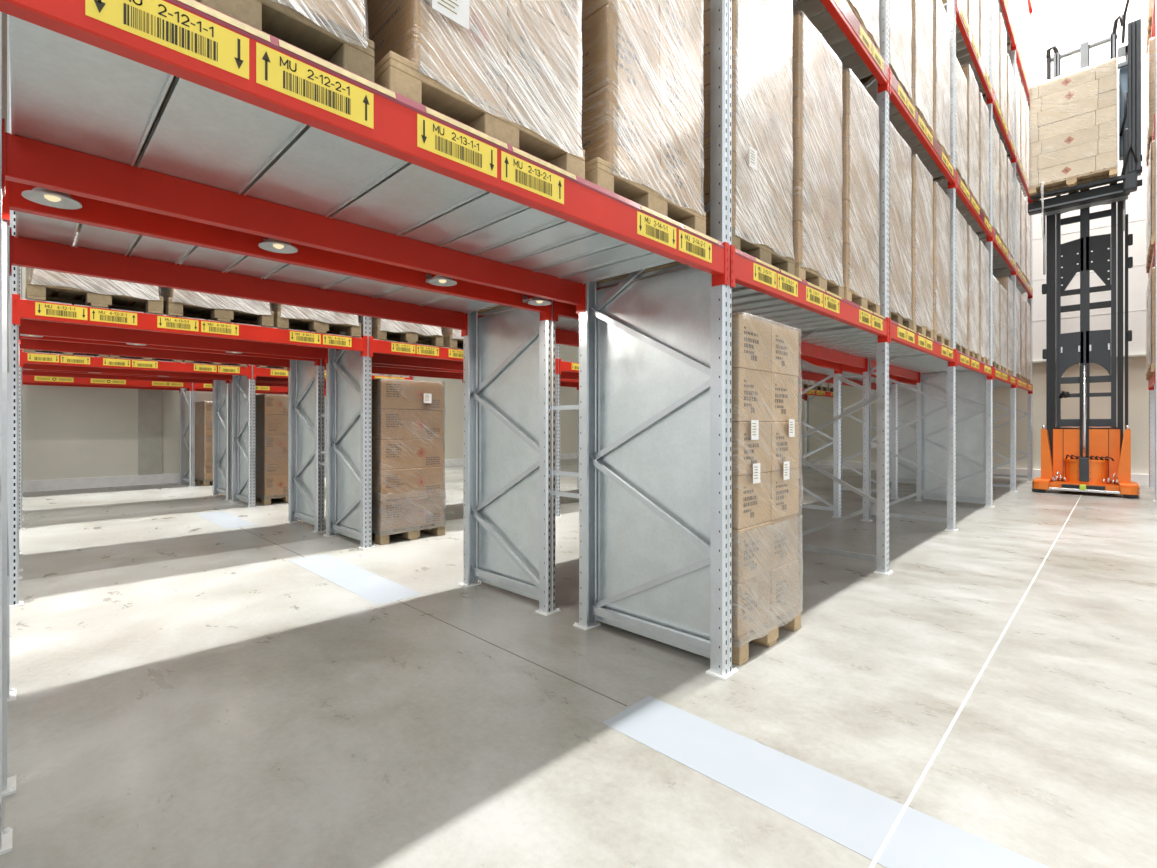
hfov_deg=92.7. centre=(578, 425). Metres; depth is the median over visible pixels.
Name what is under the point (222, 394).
upright
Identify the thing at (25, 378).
crossbeam
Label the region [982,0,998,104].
load
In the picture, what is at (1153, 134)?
crossbeam
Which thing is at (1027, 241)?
load
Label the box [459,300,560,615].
upright
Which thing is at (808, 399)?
upright
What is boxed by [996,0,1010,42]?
deck
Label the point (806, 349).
crossbeam
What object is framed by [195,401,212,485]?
load
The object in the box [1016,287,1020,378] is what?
load
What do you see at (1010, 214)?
load
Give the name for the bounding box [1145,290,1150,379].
load
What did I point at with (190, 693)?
floor
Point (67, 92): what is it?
deck
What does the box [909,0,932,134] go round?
load
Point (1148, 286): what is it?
load
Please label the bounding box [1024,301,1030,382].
load
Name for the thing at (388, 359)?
crossbeam
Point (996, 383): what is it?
deck
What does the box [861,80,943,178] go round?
deck
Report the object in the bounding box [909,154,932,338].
load
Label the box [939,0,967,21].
load
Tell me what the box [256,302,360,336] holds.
load
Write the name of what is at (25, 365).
crossbeam
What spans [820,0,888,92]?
crossbeam
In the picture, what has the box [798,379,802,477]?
upright
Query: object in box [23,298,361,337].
deck
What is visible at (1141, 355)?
trim
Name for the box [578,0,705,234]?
load
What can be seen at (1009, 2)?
load
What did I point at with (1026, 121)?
load
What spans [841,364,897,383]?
crossbeam
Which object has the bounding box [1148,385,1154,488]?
upright
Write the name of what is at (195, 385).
crossbeam
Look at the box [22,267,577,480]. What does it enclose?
wall
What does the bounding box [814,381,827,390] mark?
load
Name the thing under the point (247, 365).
load
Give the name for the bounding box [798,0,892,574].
upright
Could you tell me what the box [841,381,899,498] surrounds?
upright
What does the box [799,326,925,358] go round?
deck
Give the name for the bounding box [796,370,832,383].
crossbeam
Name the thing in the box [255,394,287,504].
load
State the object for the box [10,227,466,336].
crossbeam
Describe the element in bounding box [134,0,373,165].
load
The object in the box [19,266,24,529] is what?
upright
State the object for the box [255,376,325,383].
crossbeam
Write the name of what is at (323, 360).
crossbeam
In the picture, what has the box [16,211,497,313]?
deck
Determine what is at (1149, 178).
load
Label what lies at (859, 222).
load
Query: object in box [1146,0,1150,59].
load
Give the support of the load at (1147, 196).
on the deck
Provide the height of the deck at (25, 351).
0.022 m
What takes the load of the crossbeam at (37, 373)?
attached to the upright at (222, 394)
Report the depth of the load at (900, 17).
5.20 m
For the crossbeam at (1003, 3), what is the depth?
10.15 m
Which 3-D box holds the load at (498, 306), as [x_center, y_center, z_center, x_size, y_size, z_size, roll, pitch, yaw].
[-0.227,-1.826,4.534,1.232,1.812,0.800,0,0,44]
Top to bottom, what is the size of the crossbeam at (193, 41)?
0.215 m
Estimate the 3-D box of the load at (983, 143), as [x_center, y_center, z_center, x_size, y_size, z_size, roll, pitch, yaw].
[5.758,-4.016,8.821,1.232,1.802,0.801,0,0,44]
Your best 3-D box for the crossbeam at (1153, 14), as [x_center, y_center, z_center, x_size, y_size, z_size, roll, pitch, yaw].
[10.846,-7.407,10.400,0.082,0.215,2.741,0,0,44]
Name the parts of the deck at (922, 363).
deck panel, deck panel, deck panel, deck panel, deck panel, deck panel, deck panel, deck panel, deck panel, deck panel, deck panel, deck panel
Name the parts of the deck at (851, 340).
deck panel, deck panel, deck panel, deck panel, deck panel, deck panel, deck panel, deck panel, deck panel, deck panel, deck panel, deck panel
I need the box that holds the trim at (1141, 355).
[1032,354,1145,362]
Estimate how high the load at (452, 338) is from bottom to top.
1.772 m
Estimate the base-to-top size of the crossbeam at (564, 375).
0.215 m
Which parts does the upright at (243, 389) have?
post, panel, post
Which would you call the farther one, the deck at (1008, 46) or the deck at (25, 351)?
the deck at (1008, 46)
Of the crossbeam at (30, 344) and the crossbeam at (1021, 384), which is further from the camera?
the crossbeam at (1021, 384)
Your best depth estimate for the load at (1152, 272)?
9.53 m
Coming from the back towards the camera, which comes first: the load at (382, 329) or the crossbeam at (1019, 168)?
the crossbeam at (1019, 168)
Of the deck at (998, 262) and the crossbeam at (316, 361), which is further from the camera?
the deck at (998, 262)
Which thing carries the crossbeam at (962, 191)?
attached to the upright at (950, 481)
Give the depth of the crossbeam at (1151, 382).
10.71 m
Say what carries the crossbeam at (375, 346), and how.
attached to the upright at (348, 374)
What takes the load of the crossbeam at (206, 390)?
attached to the upright at (191, 404)
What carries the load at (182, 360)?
on the deck at (25, 351)
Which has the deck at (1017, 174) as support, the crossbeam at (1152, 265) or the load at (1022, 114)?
the load at (1022, 114)
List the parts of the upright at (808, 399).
post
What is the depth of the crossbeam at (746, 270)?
3.50 m
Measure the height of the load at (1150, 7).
1.802 m
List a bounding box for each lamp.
[20,334,42,336]
[21,187,81,208]
[126,343,144,345]
[258,238,297,253]
[426,274,456,285]
[523,295,551,305]
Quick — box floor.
[0,458,1156,867]
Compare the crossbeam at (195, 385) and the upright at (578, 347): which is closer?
the upright at (578, 347)
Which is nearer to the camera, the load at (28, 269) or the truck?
the load at (28, 269)
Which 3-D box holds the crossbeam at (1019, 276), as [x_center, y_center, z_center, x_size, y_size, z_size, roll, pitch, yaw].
[9.469,-3.027,11.753,0.082,0.215,2.741,0,0,44]
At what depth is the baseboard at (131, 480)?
11.61 m
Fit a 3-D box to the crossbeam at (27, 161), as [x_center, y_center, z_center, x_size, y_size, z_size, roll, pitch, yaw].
[-0.889,-0.833,2.638,0.082,0.215,2.653,0,0,44]
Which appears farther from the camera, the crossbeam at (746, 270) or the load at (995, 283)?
the load at (995, 283)
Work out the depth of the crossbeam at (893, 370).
8.79 m
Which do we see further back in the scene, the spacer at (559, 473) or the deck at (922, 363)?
the deck at (922, 363)
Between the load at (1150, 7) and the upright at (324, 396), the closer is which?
the load at (1150, 7)
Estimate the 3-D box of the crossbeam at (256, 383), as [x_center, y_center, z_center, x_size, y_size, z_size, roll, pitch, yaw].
[-5.790,-0.833,11.262,0.082,0.215,2.741,0,0,44]
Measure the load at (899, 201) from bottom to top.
1.802 m
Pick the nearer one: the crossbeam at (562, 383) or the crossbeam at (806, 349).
the crossbeam at (806, 349)
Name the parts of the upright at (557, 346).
post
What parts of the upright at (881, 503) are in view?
post, foot plate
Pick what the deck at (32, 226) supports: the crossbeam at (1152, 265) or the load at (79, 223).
the load at (79, 223)
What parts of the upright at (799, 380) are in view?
post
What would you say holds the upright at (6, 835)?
on the floor
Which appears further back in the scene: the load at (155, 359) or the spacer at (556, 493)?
the load at (155, 359)
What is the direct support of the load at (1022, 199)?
on the deck at (1006, 272)
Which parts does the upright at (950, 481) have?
post, post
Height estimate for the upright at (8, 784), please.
4.300 m
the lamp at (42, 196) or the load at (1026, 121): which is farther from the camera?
the load at (1026, 121)
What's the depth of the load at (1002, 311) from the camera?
9.66 m
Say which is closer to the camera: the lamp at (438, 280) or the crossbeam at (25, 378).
the lamp at (438, 280)
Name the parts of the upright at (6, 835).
post, foot plate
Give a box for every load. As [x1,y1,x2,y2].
[24,268,108,356]
[26,232,162,313]
[77,223,139,254]
[108,355,181,361]
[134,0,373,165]
[158,286,273,326]
[182,360,246,365]
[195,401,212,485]
[247,365,286,368]
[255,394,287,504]
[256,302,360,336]
[340,315,442,346]
[363,0,584,178]
[372,379,444,544]
[420,308,488,348]
[478,305,506,312]
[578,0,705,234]
[597,0,794,284]
[732,314,800,665]
[789,11,843,297]
[801,379,814,389]
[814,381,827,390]
[827,383,832,391]
[838,122,911,328]
[839,68,879,313]
[846,0,879,52]
[857,0,911,101]
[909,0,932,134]
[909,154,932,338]
[930,0,950,161]
[930,182,950,346]
[933,58,966,186]
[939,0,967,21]
[956,208,966,353]
[961,64,978,205]
[965,225,978,359]
[966,0,978,51]
[974,121,999,236]
[977,0,989,77]
[977,92,988,220]
[977,241,989,364]
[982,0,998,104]
[993,177,1020,269]
[993,276,998,368]
[996,276,1013,375]
[998,12,1006,125]
[998,139,1006,248]
[998,284,1006,372]
[1005,54,1013,142]
[1005,157,1013,257]
[1006,0,1013,25]
[1006,0,1020,49]
[1006,66,1019,159]
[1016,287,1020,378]
[1019,0,1025,72]
[1019,83,1025,173]
[1019,190,1025,276]
[1019,296,1025,381]
[1024,0,1029,86]
[1024,101,1029,185]
[1024,200,1029,283]
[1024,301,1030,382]
[1029,58,1116,237]
[1145,62,1149,166]
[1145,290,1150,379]
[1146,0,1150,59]
[1146,175,1150,272]
[1147,0,1153,38]
[1147,37,1154,151]
[1147,160,1152,264]
[1147,278,1151,377]
[1149,140,1154,254]
[1149,267,1154,374]
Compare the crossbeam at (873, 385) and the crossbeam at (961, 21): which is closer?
the crossbeam at (961, 21)
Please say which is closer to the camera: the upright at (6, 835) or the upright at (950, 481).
the upright at (6, 835)
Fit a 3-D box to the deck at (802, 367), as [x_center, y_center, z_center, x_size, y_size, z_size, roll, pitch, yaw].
[4.290,-0.909,9.100,1.005,0.022,2.629,0,0,44]
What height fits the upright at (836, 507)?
4.300 m
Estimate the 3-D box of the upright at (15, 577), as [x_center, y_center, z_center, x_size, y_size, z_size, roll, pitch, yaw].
[-4.427,-0.850,4.301,1.060,4.300,0.136,0,0,44]
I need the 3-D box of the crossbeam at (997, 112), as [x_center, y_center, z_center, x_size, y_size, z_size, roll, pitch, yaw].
[7.534,-5.218,9.783,0.082,0.215,2.741,0,0,44]
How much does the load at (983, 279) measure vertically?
1.802 m
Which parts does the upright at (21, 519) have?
post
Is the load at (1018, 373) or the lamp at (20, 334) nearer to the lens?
the lamp at (20, 334)
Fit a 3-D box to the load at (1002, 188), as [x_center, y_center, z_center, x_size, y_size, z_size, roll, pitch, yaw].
[7.081,-4.021,10.169,1.232,1.812,0.800,0,0,44]
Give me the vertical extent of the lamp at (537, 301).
0.074 m
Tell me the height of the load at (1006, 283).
1.812 m
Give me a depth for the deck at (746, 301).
4.32 m
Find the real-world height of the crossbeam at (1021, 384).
0.215 m
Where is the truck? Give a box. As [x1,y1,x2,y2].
[1028,0,1141,497]
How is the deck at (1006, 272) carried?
on the crossbeam at (1019, 276)
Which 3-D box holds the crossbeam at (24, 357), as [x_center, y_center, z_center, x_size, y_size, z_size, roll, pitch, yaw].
[-6.057,-0.833,7.771,0.082,0.215,2.575,0,0,44]
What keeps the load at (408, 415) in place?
on the floor
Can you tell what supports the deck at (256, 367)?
on the crossbeam at (260, 372)
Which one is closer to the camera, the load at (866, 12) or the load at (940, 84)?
the load at (866, 12)
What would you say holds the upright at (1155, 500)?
on the floor
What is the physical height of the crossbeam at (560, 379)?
0.215 m
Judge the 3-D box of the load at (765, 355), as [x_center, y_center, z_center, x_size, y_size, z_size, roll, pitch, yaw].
[0.725,0.342,3.682,1.248,1.916,0.831,0,0,44]
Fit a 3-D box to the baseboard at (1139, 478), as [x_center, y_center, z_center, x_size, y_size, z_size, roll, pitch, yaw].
[11.802,1.192,12.867,29.200,0.215,0.100,0,0,44]
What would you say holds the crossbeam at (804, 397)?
attached to the upright at (799, 380)
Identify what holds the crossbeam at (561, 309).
attached to the upright
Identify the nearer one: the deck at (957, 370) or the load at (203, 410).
the deck at (957, 370)
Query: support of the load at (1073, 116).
on the truck
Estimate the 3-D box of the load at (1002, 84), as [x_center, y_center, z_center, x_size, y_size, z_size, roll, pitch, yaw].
[7.082,-6.206,10.168,1.225,1.802,0.800,0,0,44]
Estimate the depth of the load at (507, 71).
1.84 m
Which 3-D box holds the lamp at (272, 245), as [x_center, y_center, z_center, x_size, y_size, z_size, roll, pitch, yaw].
[-1.351,-0.818,2.463,0.225,0.074,0.154,0,0,44]
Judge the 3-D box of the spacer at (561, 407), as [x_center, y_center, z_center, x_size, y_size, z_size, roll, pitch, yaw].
[-0.065,-0.120,3.730,0.298,0.030,0.020,0,0,44]
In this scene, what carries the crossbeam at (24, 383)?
attached to the upright at (191, 404)
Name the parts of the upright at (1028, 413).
post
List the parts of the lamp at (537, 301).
lamp shade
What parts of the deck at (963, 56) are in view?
deck panel, deck panel, deck panel, deck panel, deck panel, deck panel, deck panel, deck panel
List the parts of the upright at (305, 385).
post, panel, post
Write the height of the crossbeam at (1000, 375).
0.215 m
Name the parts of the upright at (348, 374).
post, panel, post, foot plate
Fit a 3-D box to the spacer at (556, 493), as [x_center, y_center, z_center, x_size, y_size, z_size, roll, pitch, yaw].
[-0.065,0.470,3.730,0.298,0.030,0.020,0,0,44]
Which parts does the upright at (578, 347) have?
post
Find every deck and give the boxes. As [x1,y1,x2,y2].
[9,15,674,283]
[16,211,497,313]
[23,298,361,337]
[25,351,247,366]
[256,367,409,377]
[373,339,462,349]
[478,306,578,332]
[597,264,850,331]
[790,0,872,79]
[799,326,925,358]
[799,364,862,376]
[843,376,904,384]
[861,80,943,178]
[871,354,969,372]
[923,370,996,379]
[932,178,982,232]
[942,3,985,94]
[977,233,1007,268]
[983,96,1009,154]
[993,268,1024,291]
[993,380,1009,387]
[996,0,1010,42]
[1007,45,1027,101]
[1007,156,1026,196]
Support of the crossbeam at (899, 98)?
attached to the upright at (881, 503)
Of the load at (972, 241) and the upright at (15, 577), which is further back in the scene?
the load at (972, 241)
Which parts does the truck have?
arm, mast rail, mast rail, mast plate, mast plate, plate, piston rod, frame, panel, mast plate, mast plate, mast rail, mast rail, turret arm, arm, mast rail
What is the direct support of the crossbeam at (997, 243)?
attached to the upright at (1012, 411)
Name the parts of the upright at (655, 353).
foot plate, post, panel, post, foot plate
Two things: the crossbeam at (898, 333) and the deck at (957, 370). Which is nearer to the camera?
the crossbeam at (898, 333)
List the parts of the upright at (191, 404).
post, post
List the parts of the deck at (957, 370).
deck panel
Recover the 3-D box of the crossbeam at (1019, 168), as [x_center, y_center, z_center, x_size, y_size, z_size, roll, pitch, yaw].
[9.469,-5.218,11.753,0.082,0.215,2.741,0,0,44]
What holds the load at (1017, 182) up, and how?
on the deck at (1006, 272)
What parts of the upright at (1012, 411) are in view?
post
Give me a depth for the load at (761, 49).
3.18 m
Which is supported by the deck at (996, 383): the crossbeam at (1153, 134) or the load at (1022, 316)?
the load at (1022, 316)
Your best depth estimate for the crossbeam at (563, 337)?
5.29 m
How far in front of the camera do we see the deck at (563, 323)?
4.82 m
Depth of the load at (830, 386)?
15.09 m
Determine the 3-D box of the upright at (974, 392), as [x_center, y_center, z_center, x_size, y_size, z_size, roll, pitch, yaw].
[6.210,-5.000,9.149,1.098,12.600,0.136,0,0,44]
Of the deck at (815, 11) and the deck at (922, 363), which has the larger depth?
the deck at (922, 363)
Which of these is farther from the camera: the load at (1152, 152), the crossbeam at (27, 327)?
the load at (1152, 152)
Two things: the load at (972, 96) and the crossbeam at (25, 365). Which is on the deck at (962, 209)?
the load at (972, 96)
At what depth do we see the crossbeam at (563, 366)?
7.92 m
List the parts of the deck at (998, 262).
deck panel, deck panel, deck panel, deck panel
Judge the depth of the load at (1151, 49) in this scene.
10.14 m
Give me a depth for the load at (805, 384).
13.99 m
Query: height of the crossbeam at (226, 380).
0.215 m
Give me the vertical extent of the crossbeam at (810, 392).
0.215 m
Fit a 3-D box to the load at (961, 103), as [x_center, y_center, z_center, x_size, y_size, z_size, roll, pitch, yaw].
[4.536,-3.871,7.579,1.232,1.512,0.800,0,0,44]
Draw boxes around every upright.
[0,12,12,854]
[2,12,15,796]
[10,87,22,607]
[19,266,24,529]
[22,385,23,497]
[179,383,196,486]
[211,380,231,500]
[230,365,257,507]
[286,359,325,532]
[323,316,374,549]
[324,396,325,477]
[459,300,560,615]
[555,344,562,517]
[573,0,738,680]
[576,347,578,488]
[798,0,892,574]
[798,367,842,517]
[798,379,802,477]
[805,395,832,468]
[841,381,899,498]
[860,0,958,530]
[889,385,915,483]
[914,0,994,506]
[993,0,1017,491]
[993,13,1031,481]
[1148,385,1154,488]
[1153,0,1156,501]
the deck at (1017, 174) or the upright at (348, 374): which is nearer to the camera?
the upright at (348, 374)
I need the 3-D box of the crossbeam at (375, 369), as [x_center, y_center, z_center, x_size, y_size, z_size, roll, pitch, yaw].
[-2.879,-0.833,8.403,0.082,0.215,2.741,0,0,44]
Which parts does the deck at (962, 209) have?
deck panel, deck panel, deck panel, deck panel, deck panel, deck panel, deck panel, deck panel, deck panel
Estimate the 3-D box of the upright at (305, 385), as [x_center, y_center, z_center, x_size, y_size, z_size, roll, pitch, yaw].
[-3.502,-0.850,7.080,1.064,4.300,0.136,0,0,44]
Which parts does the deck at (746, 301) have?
deck panel, deck panel, deck panel, deck panel, deck panel, deck panel, deck panel, deck panel, deck panel, deck panel, deck panel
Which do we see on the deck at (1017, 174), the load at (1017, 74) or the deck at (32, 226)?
the load at (1017, 74)
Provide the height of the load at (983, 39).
1.812 m
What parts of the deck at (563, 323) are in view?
deck panel, deck panel, deck panel, deck panel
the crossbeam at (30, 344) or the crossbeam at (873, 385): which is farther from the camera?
the crossbeam at (873, 385)
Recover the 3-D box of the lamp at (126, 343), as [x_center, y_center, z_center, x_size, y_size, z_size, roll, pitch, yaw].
[-4.306,-0.818,5.367,0.220,0.074,0.154,0,0,44]
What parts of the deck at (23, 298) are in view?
deck panel, deck panel, deck panel, deck panel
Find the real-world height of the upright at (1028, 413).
12.600 m
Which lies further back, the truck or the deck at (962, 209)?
the truck
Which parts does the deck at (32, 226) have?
deck panel, deck panel, deck panel, deck panel, deck panel, deck panel, deck panel, deck panel, deck panel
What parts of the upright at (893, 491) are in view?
post, post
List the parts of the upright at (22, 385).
post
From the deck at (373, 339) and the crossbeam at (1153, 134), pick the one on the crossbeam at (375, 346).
the deck at (373, 339)
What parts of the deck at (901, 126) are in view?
deck panel, deck panel, deck panel, deck panel, deck panel, deck panel, deck panel, deck panel, deck panel, deck panel, deck panel, deck panel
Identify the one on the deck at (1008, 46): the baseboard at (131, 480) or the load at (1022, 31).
the load at (1022, 31)
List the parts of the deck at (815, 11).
deck panel, deck panel, deck panel, deck panel, deck panel, deck panel, deck panel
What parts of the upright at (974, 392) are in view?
post, panel, post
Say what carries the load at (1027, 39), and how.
on the deck at (1008, 46)
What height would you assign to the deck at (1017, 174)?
0.022 m
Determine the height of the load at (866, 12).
1.812 m
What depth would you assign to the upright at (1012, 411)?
10.74 m
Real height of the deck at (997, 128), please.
0.022 m
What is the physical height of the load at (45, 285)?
1.812 m
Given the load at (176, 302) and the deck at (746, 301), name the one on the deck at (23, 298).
the load at (176, 302)
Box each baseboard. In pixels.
[23,453,577,491]
[801,460,1148,483]
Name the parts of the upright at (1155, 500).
post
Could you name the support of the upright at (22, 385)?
on the floor
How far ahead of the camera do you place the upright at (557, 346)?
7.78 m
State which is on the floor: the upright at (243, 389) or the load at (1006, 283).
the upright at (243, 389)
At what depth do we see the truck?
10.46 m
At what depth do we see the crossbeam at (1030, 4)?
12.59 m
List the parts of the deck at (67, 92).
deck panel, deck panel, deck panel, deck panel, deck panel, deck panel, deck panel, deck panel, deck panel, deck panel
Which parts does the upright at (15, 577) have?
post, foot plate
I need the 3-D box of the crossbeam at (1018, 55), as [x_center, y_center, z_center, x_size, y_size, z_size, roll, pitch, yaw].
[9.469,-7.407,11.753,0.082,0.215,2.741,0,0,44]
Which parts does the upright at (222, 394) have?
post, panel, post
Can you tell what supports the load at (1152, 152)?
on the deck
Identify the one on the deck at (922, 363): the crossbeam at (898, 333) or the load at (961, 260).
the load at (961, 260)
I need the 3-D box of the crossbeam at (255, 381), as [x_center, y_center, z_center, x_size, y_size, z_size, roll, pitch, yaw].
[-5.101,-0.833,10.585,0.082,0.215,2.741,0,0,44]
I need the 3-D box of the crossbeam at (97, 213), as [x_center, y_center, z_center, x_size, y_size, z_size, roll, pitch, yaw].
[-1.139,-0.833,2.889,0.082,0.215,2.645,0,0,44]
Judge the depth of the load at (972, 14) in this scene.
7.79 m
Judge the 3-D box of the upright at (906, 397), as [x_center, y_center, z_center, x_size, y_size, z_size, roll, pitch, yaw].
[7.191,0.000,12.055,1.064,2.600,0.136,0,0,44]
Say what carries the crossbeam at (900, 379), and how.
attached to the upright at (893, 491)
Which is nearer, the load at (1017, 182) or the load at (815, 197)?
the load at (815, 197)
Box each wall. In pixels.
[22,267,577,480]
[801,0,1148,473]
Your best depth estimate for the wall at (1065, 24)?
13.01 m
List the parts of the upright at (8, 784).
post, post, foot plate, foot plate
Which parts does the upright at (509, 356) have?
foot plate, post, panel, post, foot plate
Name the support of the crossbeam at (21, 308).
attached to the upright at (15, 577)
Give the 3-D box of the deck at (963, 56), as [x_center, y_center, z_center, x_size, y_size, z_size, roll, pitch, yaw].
[5.244,-5.294,8.162,1.039,0.022,2.629,0,0,44]
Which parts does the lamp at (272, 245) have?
bulb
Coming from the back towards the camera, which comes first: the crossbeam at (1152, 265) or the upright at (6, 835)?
the crossbeam at (1152, 265)
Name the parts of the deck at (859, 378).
deck panel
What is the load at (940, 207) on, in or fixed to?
on the deck at (851, 340)
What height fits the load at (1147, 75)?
1.812 m
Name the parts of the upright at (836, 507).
post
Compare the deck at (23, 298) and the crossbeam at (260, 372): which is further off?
the crossbeam at (260, 372)
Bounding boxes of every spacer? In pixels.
[553,405,578,409]
[553,471,578,476]
[553,491,578,498]
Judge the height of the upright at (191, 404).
2.600 m
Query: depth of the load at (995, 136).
9.16 m
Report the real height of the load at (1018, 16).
1.772 m
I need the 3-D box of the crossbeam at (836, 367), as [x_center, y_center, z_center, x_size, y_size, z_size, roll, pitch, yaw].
[2.698,-0.833,6.793,0.082,0.215,2.741,0,0,44]
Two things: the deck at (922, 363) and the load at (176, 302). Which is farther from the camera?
the deck at (922, 363)
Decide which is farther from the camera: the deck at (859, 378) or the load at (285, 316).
the deck at (859, 378)
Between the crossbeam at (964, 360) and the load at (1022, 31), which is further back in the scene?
the load at (1022, 31)
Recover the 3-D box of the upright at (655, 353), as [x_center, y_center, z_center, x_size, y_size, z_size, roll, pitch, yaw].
[0.404,-5.000,3.241,1.098,12.600,0.136,0,0,44]
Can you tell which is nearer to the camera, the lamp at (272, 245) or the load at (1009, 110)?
the lamp at (272, 245)
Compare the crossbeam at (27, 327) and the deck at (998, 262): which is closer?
the crossbeam at (27, 327)
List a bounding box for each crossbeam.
[0,0,728,286]
[2,118,584,313]
[2,180,551,320]
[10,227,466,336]
[12,294,366,356]
[19,319,327,363]
[19,336,319,365]
[19,338,289,370]
[19,349,251,378]
[22,363,231,382]
[22,369,229,382]
[22,370,212,385]
[22,375,191,390]
[23,382,179,392]
[185,388,287,394]
[193,383,325,395]
[219,380,325,388]
[231,381,325,385]
[253,365,412,379]
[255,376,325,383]
[297,360,462,382]
[322,359,462,372]
[336,349,462,370]
[369,336,557,373]
[478,315,578,346]
[553,300,578,321]
[559,359,578,373]
[560,371,578,379]
[560,379,578,381]
[560,381,578,389]
[730,245,888,342]
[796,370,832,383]
[799,341,867,371]
[799,355,840,373]
[801,387,832,396]
[801,394,806,400]
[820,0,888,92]
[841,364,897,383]
[842,378,875,389]
[871,360,920,382]
[888,68,955,188]
[888,318,955,366]
[898,376,915,384]
[956,0,992,103]
[956,171,992,241]
[956,349,992,379]
[993,91,1016,162]
[993,228,1016,274]
[993,366,1016,387]
[999,0,1016,50]
[1016,43,1029,107]
[1016,154,1031,202]
[1016,266,1032,298]
[1017,378,1032,393]
[1027,0,1032,12]
[1148,114,1154,173]
[1148,242,1154,278]
[1148,370,1154,389]
[1151,0,1154,37]
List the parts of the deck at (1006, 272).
deck panel, deck panel, deck panel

